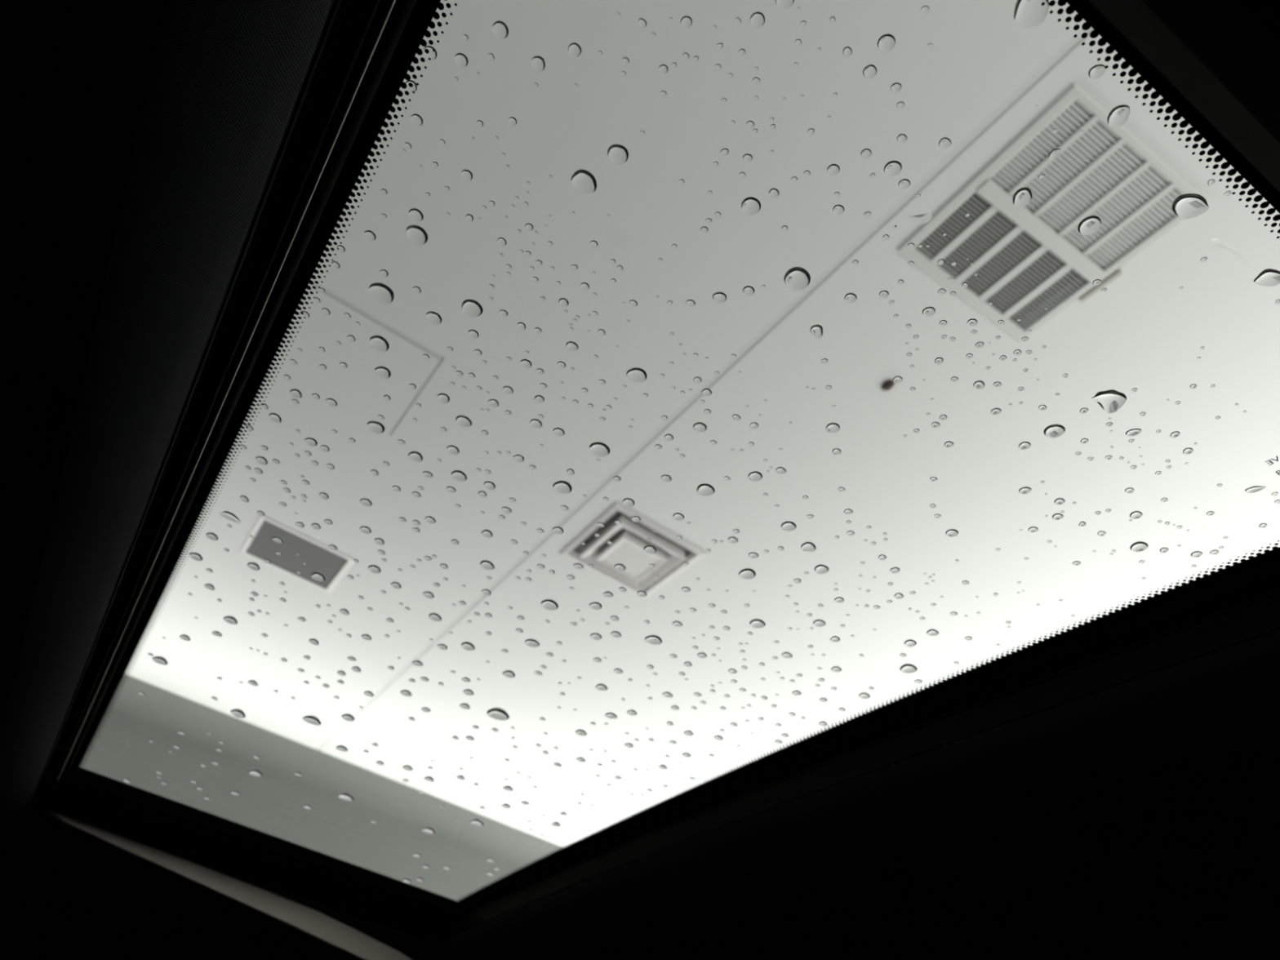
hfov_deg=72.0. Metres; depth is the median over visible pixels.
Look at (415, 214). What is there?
raindrop
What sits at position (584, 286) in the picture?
raindrop
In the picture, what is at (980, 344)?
raindrop
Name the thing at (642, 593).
raindrop
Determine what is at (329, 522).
raindrop
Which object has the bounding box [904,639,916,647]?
raindrop
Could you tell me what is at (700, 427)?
raindrop
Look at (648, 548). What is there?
raindrop
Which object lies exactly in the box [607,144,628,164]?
raindrop
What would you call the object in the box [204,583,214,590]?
raindrop
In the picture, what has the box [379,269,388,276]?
raindrop
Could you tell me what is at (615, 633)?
raindrop
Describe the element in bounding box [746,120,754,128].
raindrop
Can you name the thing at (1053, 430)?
raindrop
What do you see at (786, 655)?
raindrop
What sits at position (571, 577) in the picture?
raindrop
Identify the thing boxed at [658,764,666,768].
raindrop
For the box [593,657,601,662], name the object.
raindrop
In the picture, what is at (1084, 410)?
raindrop
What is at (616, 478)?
raindrop
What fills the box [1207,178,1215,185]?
raindrop
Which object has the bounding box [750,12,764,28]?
raindrop
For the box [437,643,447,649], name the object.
raindrop
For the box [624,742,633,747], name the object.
raindrop
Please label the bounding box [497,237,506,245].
raindrop
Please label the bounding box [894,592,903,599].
raindrop
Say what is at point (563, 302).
raindrop
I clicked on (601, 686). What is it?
raindrop
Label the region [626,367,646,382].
raindrop
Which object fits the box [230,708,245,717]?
raindrop
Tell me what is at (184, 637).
raindrop
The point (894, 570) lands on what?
raindrop
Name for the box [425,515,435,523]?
raindrop
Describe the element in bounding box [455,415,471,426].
raindrop
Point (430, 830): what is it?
raindrop
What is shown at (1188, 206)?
raindrop
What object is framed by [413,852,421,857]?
raindrop
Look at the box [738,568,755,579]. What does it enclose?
raindrop
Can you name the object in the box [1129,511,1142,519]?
raindrop
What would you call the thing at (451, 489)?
raindrop
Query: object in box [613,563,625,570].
raindrop
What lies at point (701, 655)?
raindrop
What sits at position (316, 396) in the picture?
raindrop
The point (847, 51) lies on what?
raindrop
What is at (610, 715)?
raindrop
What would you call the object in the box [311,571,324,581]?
raindrop
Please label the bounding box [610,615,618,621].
raindrop
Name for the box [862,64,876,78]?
raindrop
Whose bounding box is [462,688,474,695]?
raindrop
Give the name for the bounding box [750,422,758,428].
raindrop
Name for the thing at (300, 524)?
raindrop
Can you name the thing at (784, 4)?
raindrop
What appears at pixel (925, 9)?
raindrop
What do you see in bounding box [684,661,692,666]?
raindrop
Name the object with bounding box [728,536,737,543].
raindrop
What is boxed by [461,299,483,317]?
raindrop
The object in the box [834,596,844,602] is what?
raindrop
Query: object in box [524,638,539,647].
raindrop
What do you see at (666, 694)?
raindrop
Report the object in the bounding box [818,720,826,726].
raindrop
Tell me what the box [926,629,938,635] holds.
raindrop
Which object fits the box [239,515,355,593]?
ceiling vent
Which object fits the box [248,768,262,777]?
raindrop
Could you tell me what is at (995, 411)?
raindrop
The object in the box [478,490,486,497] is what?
raindrop
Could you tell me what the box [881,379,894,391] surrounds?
ceiling fitting
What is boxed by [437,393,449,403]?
raindrop
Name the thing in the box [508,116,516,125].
raindrop
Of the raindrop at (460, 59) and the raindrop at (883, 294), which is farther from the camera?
the raindrop at (883, 294)
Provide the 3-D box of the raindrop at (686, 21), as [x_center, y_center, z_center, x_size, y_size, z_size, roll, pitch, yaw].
[0.014,-0.135,0.260,0.004,0.001,0.003,-24,-53,33]
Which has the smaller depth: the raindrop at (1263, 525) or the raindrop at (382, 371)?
the raindrop at (1263, 525)
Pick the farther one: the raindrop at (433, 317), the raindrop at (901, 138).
the raindrop at (433, 317)
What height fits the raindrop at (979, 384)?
0.001 m
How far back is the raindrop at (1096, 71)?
0.25 m
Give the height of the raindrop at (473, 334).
0.001 m
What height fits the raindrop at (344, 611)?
0.002 m
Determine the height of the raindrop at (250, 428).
0.001 m
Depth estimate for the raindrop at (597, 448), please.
0.41 m
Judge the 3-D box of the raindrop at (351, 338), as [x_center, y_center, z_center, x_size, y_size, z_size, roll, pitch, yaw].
[-0.125,-0.062,0.381,0.004,0.001,0.004,-24,-54,33]
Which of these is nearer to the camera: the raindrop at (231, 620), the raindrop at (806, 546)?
the raindrop at (806, 546)
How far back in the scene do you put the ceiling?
3.51 m
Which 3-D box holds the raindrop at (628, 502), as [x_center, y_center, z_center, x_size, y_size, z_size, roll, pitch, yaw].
[-0.005,0.011,0.434,0.006,0.002,0.006,1,-44,11]
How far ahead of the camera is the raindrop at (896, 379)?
0.35 m
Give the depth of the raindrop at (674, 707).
0.58 m
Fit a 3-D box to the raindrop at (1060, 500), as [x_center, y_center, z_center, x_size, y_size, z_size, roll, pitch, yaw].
[0.182,0.009,0.383,0.004,0.001,0.004,12,-42,0]
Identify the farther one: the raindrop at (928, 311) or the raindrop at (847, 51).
the raindrop at (928, 311)
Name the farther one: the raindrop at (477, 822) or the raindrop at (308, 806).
the raindrop at (308, 806)
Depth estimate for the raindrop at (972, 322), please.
0.32 m
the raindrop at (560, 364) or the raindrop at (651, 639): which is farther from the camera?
the raindrop at (651, 639)
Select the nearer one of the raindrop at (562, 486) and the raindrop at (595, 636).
the raindrop at (562, 486)
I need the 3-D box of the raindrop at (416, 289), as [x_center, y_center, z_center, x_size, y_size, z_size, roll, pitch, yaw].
[-0.090,-0.077,0.355,0.004,0.001,0.003,4,-43,9]
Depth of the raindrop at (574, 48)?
0.27 m
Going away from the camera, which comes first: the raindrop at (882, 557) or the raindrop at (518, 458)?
the raindrop at (518, 458)
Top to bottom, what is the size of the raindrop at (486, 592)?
0.002 m
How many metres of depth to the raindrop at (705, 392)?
0.37 m
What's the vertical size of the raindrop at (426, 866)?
0.003 m
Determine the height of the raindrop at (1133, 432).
0.001 m
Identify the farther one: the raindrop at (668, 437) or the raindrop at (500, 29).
the raindrop at (668, 437)
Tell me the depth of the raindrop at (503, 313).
0.36 m
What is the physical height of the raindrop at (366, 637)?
0.002 m
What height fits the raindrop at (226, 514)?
0.001 m
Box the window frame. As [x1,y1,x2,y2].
[47,0,1279,903]
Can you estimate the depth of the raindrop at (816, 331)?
0.34 m
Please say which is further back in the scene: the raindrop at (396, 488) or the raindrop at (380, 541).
the raindrop at (380, 541)
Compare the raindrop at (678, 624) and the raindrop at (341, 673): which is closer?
the raindrop at (678, 624)
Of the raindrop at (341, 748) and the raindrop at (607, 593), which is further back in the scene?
the raindrop at (341, 748)
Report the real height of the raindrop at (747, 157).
0.001 m
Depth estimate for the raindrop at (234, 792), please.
0.81 m
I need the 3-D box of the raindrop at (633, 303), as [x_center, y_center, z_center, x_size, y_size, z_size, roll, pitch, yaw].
[-0.003,-0.069,0.342,0.003,0.001,0.003,28,-45,-16]
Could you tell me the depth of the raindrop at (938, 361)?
0.34 m
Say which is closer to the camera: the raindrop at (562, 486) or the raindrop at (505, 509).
the raindrop at (562, 486)
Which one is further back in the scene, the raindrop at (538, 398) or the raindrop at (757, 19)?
the raindrop at (538, 398)
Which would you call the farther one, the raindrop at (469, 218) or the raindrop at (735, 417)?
the raindrop at (735, 417)
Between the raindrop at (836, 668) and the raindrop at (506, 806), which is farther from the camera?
the raindrop at (506, 806)
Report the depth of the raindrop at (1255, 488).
0.36 m
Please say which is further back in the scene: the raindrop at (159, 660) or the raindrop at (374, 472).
the raindrop at (159, 660)
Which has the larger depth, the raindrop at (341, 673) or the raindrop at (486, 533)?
the raindrop at (341, 673)
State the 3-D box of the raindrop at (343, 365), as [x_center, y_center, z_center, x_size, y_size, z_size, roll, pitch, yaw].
[-0.133,-0.052,0.395,0.004,0.001,0.004,26,-44,-15]
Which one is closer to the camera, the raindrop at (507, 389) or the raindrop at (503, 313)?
the raindrop at (503, 313)
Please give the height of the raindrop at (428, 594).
0.002 m
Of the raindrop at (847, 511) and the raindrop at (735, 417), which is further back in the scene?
the raindrop at (847, 511)
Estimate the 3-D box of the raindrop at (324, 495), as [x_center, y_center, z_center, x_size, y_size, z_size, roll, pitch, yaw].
[-0.169,0.008,0.470,0.005,0.002,0.006,5,-42,8]
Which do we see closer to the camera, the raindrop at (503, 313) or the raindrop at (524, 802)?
the raindrop at (503, 313)
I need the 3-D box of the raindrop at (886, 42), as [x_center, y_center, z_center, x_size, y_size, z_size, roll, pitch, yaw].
[0.071,-0.127,0.255,0.005,0.001,0.005,-11,-47,23]
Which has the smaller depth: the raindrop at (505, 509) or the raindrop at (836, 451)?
the raindrop at (836, 451)
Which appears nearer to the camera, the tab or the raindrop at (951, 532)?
the raindrop at (951, 532)
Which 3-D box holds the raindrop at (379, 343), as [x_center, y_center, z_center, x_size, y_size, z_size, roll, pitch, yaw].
[-0.113,-0.060,0.381,0.009,0.002,0.009,15,-42,-3]
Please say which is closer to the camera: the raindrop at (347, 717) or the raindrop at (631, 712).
the raindrop at (631, 712)
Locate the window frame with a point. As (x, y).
(421, 15)
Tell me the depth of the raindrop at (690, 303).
0.34 m
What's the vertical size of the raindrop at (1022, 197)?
0.002 m
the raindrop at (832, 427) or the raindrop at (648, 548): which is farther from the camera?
the raindrop at (648, 548)
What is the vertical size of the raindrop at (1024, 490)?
0.001 m
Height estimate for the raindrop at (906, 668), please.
0.003 m
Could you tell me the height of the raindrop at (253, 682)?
0.002 m
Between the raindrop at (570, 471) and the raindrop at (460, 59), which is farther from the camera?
the raindrop at (570, 471)
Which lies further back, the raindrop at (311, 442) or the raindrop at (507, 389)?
the raindrop at (311, 442)
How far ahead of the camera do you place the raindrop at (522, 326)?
0.36 m
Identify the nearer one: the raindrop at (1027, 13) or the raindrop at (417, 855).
the raindrop at (1027, 13)
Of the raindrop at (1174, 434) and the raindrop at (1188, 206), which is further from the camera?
the raindrop at (1174, 434)
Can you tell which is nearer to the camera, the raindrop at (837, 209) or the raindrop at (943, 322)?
the raindrop at (837, 209)
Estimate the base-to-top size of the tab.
0.012 m
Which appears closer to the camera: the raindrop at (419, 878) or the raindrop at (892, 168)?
the raindrop at (892, 168)
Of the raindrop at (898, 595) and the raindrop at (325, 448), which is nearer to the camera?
the raindrop at (325, 448)
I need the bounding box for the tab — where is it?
[1079,269,1122,302]
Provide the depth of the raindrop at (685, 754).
0.63 m
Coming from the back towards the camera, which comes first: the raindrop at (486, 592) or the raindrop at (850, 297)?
the raindrop at (486, 592)
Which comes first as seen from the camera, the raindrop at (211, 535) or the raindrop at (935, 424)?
the raindrop at (935, 424)
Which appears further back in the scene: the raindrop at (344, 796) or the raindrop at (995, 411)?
the raindrop at (344, 796)
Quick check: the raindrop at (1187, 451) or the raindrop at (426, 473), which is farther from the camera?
the raindrop at (426, 473)
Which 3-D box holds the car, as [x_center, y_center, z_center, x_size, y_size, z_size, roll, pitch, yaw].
[-0.213,0.690,0.039,2.435,1.581,2.956,30,-45,-19]
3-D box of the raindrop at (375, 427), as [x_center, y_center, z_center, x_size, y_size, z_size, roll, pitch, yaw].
[-0.126,-0.026,0.423,0.009,0.002,0.008,-11,-47,23]
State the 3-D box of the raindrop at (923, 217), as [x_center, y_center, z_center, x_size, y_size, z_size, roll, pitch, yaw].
[0.093,-0.087,0.294,0.008,0.001,0.004,-11,-47,23]
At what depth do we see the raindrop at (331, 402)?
0.41 m
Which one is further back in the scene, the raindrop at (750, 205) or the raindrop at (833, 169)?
the raindrop at (750, 205)
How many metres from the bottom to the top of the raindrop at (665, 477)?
0.002 m
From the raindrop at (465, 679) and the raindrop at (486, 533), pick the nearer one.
the raindrop at (486, 533)
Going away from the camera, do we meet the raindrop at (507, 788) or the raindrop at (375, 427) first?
the raindrop at (375, 427)
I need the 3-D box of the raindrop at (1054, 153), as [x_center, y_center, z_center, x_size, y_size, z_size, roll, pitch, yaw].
[0.127,-0.100,0.270,0.003,0.001,0.004,18,-42,-7]
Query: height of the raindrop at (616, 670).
0.002 m
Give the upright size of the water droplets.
0.014 m
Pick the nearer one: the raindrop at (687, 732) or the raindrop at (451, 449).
the raindrop at (451, 449)
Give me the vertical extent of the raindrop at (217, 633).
0.002 m
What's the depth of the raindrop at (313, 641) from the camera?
0.59 m
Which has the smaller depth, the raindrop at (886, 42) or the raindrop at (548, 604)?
the raindrop at (886, 42)
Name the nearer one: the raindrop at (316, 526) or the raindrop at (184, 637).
the raindrop at (316, 526)
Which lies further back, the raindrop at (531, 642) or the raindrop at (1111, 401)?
the raindrop at (531, 642)
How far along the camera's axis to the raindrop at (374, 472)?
0.45 m
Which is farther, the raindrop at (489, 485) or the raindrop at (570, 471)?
the raindrop at (489, 485)
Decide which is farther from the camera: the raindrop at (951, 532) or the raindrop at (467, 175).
the raindrop at (951, 532)
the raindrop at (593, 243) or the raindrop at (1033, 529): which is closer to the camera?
the raindrop at (593, 243)
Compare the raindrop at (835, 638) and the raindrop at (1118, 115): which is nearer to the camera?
the raindrop at (1118, 115)
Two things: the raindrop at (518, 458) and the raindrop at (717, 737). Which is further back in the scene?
the raindrop at (717, 737)
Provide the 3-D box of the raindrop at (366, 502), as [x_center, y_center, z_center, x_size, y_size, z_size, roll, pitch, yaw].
[-0.146,0.011,0.469,0.006,0.002,0.006,-17,-49,28]
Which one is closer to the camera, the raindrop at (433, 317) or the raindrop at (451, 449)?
the raindrop at (433, 317)
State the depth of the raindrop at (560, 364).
0.37 m
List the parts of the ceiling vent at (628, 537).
plate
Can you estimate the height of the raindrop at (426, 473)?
0.001 m
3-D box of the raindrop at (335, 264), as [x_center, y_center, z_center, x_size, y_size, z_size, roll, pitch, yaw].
[-0.122,-0.086,0.352,0.004,0.001,0.004,31,-45,-20]
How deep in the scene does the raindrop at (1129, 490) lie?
0.37 m
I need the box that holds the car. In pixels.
[0,0,1279,959]
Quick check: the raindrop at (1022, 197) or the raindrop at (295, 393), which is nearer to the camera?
the raindrop at (1022, 197)
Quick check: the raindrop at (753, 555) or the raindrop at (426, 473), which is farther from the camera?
the raindrop at (753, 555)
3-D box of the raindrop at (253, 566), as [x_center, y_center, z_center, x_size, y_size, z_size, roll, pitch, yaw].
[-0.234,0.052,0.534,0.008,0.002,0.008,-15,-48,27]
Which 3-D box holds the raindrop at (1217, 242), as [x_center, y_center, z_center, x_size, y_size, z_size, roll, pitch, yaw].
[0.189,-0.074,0.283,0.014,0.001,0.002,23,-43,-12]
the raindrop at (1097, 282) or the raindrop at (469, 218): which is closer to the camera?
the raindrop at (1097, 282)
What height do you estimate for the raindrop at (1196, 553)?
0.001 m
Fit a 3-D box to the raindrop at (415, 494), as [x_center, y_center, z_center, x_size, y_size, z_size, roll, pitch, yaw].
[-0.116,0.007,0.457,0.005,0.001,0.005,-18,-50,29]
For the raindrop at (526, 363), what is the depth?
0.38 m
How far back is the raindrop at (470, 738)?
0.66 m
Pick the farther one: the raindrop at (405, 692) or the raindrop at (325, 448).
the raindrop at (405, 692)
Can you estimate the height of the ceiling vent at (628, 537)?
0.246 m
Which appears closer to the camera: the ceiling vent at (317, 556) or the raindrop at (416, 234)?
the raindrop at (416, 234)
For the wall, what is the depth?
6.49 m
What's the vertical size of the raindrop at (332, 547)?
0.002 m
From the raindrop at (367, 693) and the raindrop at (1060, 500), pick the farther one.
the raindrop at (367, 693)
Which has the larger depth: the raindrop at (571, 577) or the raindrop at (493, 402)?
the raindrop at (571, 577)
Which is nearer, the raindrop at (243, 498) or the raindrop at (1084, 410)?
the raindrop at (1084, 410)
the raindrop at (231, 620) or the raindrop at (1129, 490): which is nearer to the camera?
the raindrop at (1129, 490)
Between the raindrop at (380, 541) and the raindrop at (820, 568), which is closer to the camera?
the raindrop at (820, 568)
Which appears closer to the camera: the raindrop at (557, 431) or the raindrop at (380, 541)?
the raindrop at (557, 431)
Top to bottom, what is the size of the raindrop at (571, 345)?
0.002 m
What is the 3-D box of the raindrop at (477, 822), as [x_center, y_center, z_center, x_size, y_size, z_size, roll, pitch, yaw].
[-0.145,0.304,0.784,0.012,0.003,0.012,-1,-45,13]
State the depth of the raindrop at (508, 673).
0.58 m
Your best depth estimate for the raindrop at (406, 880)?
0.91 m
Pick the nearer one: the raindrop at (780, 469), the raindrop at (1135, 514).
the raindrop at (1135, 514)
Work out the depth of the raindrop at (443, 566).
0.50 m
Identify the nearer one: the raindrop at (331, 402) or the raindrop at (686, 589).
the raindrop at (331, 402)
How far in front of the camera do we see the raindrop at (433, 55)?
0.28 m
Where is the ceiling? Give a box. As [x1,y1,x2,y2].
[106,0,1279,866]
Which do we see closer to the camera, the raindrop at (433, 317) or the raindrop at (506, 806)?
the raindrop at (433, 317)
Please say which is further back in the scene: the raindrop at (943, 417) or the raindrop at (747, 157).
the raindrop at (943, 417)
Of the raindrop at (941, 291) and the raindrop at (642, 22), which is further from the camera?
the raindrop at (941, 291)
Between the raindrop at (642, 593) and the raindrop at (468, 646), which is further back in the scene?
the raindrop at (468, 646)
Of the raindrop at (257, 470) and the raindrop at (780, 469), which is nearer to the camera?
the raindrop at (780, 469)
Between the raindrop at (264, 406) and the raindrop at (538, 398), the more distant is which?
the raindrop at (264, 406)
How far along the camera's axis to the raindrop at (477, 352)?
0.37 m
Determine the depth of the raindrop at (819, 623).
0.48 m
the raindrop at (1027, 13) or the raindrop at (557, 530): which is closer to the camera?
the raindrop at (1027, 13)
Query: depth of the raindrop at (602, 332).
0.36 m
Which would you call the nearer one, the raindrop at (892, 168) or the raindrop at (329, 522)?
the raindrop at (892, 168)
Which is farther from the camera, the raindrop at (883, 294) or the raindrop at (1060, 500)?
the raindrop at (1060, 500)
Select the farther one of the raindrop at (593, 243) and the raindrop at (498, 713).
the raindrop at (498, 713)
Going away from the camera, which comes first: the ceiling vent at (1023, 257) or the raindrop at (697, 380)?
the raindrop at (697, 380)
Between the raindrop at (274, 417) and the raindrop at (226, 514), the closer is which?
the raindrop at (274, 417)
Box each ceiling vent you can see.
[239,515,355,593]
[560,502,706,598]
[896,82,1207,341]
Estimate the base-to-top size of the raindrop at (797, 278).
0.003 m
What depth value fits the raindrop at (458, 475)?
0.44 m
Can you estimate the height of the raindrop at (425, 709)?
0.002 m
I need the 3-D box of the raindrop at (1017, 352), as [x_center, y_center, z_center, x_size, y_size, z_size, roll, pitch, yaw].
[0.141,-0.048,0.328,0.003,0.001,0.003,37,-48,-26]
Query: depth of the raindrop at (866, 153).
0.28 m
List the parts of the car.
guide rail, guide rail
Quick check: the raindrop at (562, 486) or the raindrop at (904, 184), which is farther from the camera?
the raindrop at (562, 486)
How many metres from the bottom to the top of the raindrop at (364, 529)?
0.002 m
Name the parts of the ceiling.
access panel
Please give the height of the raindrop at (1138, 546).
0.002 m
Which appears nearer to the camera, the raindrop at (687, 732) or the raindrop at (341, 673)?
the raindrop at (687, 732)
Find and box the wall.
[79,710,522,901]
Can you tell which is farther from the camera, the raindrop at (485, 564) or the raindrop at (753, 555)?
the raindrop at (485, 564)
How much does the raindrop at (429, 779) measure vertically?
0.002 m
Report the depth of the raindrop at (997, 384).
0.34 m
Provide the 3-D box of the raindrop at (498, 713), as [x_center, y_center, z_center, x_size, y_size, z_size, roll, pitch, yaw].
[-0.101,0.166,0.629,0.016,0.004,0.016,23,-42,-12]
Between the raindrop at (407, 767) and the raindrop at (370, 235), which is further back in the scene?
the raindrop at (407, 767)
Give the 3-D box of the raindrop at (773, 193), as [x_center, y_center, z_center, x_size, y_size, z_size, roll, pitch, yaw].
[0.045,-0.097,0.296,0.004,0.001,0.003,36,-47,-24]
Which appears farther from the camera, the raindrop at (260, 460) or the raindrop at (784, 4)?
the raindrop at (260, 460)
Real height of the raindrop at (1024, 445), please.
0.001 m
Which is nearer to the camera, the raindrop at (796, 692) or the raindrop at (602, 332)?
the raindrop at (602, 332)
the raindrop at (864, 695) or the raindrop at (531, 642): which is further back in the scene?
the raindrop at (531, 642)
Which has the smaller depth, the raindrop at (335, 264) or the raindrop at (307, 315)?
the raindrop at (335, 264)
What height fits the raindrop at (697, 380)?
0.001 m
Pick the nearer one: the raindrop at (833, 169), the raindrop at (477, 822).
the raindrop at (833, 169)
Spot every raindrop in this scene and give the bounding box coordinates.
[151,656,168,665]
[179,634,190,640]
[189,552,202,560]
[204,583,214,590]
[205,532,217,540]
[212,631,222,636]
[219,511,241,523]
[223,615,237,624]
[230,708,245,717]
[230,790,239,795]
[240,495,248,502]
[245,425,253,431]
[247,562,259,570]
[248,680,257,685]
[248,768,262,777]
[253,467,262,474]
[255,456,267,465]
[260,403,268,409]
[268,413,281,422]
[271,536,283,543]
[289,388,302,398]
[293,772,302,776]
[295,521,304,527]
[301,311,309,318]
[302,715,320,725]
[303,804,311,808]
[304,437,317,446]
[308,638,319,644]
[311,393,319,399]
[311,523,320,528]
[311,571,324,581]
[319,492,328,499]
[320,444,329,451]
[321,307,330,315]
[324,519,333,524]
[325,398,337,406]
[326,463,334,470]
[328,544,337,550]
[331,261,340,268]
[336,244,345,253]
[336,745,347,751]
[337,670,346,675]
[337,792,353,800]
[339,361,347,368]
[339,608,349,614]
[341,713,354,721]
[346,334,355,342]
[351,666,360,672]
[360,497,372,506]
[360,525,371,533]
[361,634,371,639]
[364,230,376,240]
[364,690,373,696]
[366,421,384,433]
[368,282,394,303]
[368,564,381,573]
[369,335,389,351]
[370,469,377,475]
[374,366,391,378]
[374,537,384,545]
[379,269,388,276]
[391,485,400,491]
[391,582,401,588]
[400,689,411,696]
[401,878,411,883]
[402,764,413,770]
[404,80,417,92]
[405,225,427,244]
[408,208,423,222]
[408,451,422,462]
[410,113,422,126]
[412,286,421,293]
[412,491,421,497]
[412,660,422,666]
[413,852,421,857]
[416,876,423,881]
[420,676,428,681]
[421,706,431,712]
[422,45,436,60]
[422,471,432,477]
[422,591,434,598]
[422,826,435,834]
[422,864,430,868]
[424,776,434,782]
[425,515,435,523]
[426,311,441,324]
[428,613,441,621]
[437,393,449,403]
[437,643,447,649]
[440,563,448,568]
[446,444,459,454]
[446,486,455,493]
[451,470,466,481]
[454,53,468,66]
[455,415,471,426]
[456,774,465,780]
[459,702,470,709]
[461,169,472,180]
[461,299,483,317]
[461,641,475,650]
[462,677,470,682]
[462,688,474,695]
[465,213,473,222]
[466,735,474,740]
[467,329,479,338]
[470,818,483,826]
[474,349,482,355]
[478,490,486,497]
[480,560,494,569]
[481,529,493,537]
[481,588,491,595]
[484,480,495,489]
[486,707,509,719]
[487,399,498,407]
[492,20,508,39]
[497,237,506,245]
[498,309,507,316]
[501,506,511,513]
[501,803,511,808]
[502,386,513,394]
[502,670,515,677]
[502,785,513,791]
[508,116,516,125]
[512,454,524,462]
[516,322,525,329]
[520,359,531,368]
[520,800,529,804]
[524,223,533,231]
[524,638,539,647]
[529,418,542,428]
[531,55,545,71]
[533,395,544,402]
[536,368,543,374]
[541,599,558,610]
[551,526,563,533]
[551,821,560,826]
[552,427,564,435]
[552,480,572,493]
[553,762,561,767]
[556,360,565,368]
[558,297,568,306]
[565,341,578,351]
[566,468,574,475]
[566,574,574,580]
[568,42,581,57]
[570,168,596,193]
[573,563,583,568]
[575,728,586,735]
[576,756,585,762]
[580,282,589,289]
[589,441,609,457]
[589,601,601,609]
[590,240,598,247]
[590,632,601,639]
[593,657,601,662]
[595,683,607,690]
[597,328,605,336]
[602,591,613,597]
[604,712,617,719]
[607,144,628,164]
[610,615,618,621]
[610,631,621,637]
[613,475,621,481]
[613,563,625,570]
[613,668,622,673]
[622,497,634,506]
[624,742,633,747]
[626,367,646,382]
[626,709,636,715]
[629,299,637,306]
[631,515,640,522]
[636,590,647,596]
[638,17,646,27]
[643,545,656,553]
[644,635,662,644]
[658,64,667,73]
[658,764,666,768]
[661,474,671,482]
[662,691,672,697]
[664,433,673,440]
[671,705,679,710]
[672,512,684,520]
[672,620,682,626]
[680,15,692,28]
[681,586,690,592]
[682,752,690,757]
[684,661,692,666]
[684,730,693,735]
[685,299,695,306]
[693,376,702,382]
[693,422,706,432]
[697,483,715,496]
[697,652,706,657]
[701,388,711,395]
[712,292,726,303]
[713,735,723,740]
[720,148,728,155]
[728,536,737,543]
[728,668,737,673]
[732,413,740,420]
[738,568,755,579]
[741,196,760,214]
[742,153,752,162]
[742,285,754,295]
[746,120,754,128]
[747,471,762,481]
[748,551,758,558]
[749,618,765,628]
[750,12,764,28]
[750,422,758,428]
[768,188,778,197]
[775,0,794,8]
[775,466,786,473]
[781,520,796,531]
[781,652,792,657]
[783,266,810,290]
[791,689,801,695]
[800,542,816,551]
[810,324,822,338]
[813,619,826,626]
[814,564,828,573]
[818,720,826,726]
[826,164,839,175]
[826,422,839,432]
[830,635,839,642]
[831,666,841,672]
[832,204,844,214]
[832,448,841,454]
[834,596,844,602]
[843,46,852,56]
[844,293,857,302]
[844,508,853,514]
[858,692,870,698]
[860,148,871,158]
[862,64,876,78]
[877,33,895,52]
[878,554,886,559]
[879,290,888,297]
[884,160,902,176]
[889,567,899,573]
[890,82,901,93]
[893,376,902,382]
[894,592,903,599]
[896,101,904,108]
[897,133,906,142]
[898,178,910,189]
[899,663,917,673]
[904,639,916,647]
[905,211,932,223]
[920,5,928,13]
[922,306,935,316]
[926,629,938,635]
[931,422,939,427]
[934,357,942,364]
[937,288,946,294]
[938,137,951,148]
[939,320,946,326]
[939,414,946,420]
[944,440,953,447]
[945,528,958,536]
[967,318,977,326]
[973,380,984,389]
[975,342,983,347]
[991,408,1001,414]
[993,382,1001,386]
[1013,0,1048,27]
[1013,186,1031,207]
[1013,349,1021,355]
[1018,441,1031,449]
[1018,486,1031,493]
[1027,526,1038,532]
[1038,404,1046,410]
[1043,424,1065,437]
[1048,148,1062,159]
[1052,513,1063,519]
[1053,497,1065,504]
[1077,215,1101,235]
[1080,407,1088,413]
[1080,438,1088,443]
[1088,64,1106,79]
[1091,389,1126,413]
[1092,279,1101,285]
[1097,530,1106,536]
[1106,104,1129,127]
[1124,487,1133,493]
[1125,428,1141,436]
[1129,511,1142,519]
[1129,541,1148,551]
[1160,547,1168,552]
[1169,431,1179,437]
[1171,193,1208,218]
[1182,447,1193,454]
[1191,551,1202,557]
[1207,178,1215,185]
[1209,549,1218,555]
[1211,238,1245,257]
[1244,485,1266,493]
[1253,268,1279,286]
[1258,523,1266,528]
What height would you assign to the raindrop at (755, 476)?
0.002 m
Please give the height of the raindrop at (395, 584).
0.002 m
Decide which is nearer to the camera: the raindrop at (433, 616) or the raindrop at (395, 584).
the raindrop at (395, 584)
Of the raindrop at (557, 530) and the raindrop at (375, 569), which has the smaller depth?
the raindrop at (557, 530)
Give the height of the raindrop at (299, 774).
0.002 m
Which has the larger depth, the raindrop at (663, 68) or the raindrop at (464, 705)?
the raindrop at (464, 705)
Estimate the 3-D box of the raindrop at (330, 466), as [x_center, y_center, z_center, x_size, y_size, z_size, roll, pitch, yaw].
[-0.158,-0.007,0.451,0.005,0.001,0.004,-22,-52,31]
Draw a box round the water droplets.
[123,6,1279,875]
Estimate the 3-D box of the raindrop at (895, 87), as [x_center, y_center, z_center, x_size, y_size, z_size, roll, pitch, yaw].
[0.077,-0.118,0.263,0.003,0.001,0.003,34,-46,-23]
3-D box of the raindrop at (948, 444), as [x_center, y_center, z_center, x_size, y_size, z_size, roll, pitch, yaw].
[0.129,-0.015,0.369,0.004,0.001,0.004,-26,-54,34]
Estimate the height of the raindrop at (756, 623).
0.002 m
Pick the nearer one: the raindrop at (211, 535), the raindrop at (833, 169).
the raindrop at (833, 169)

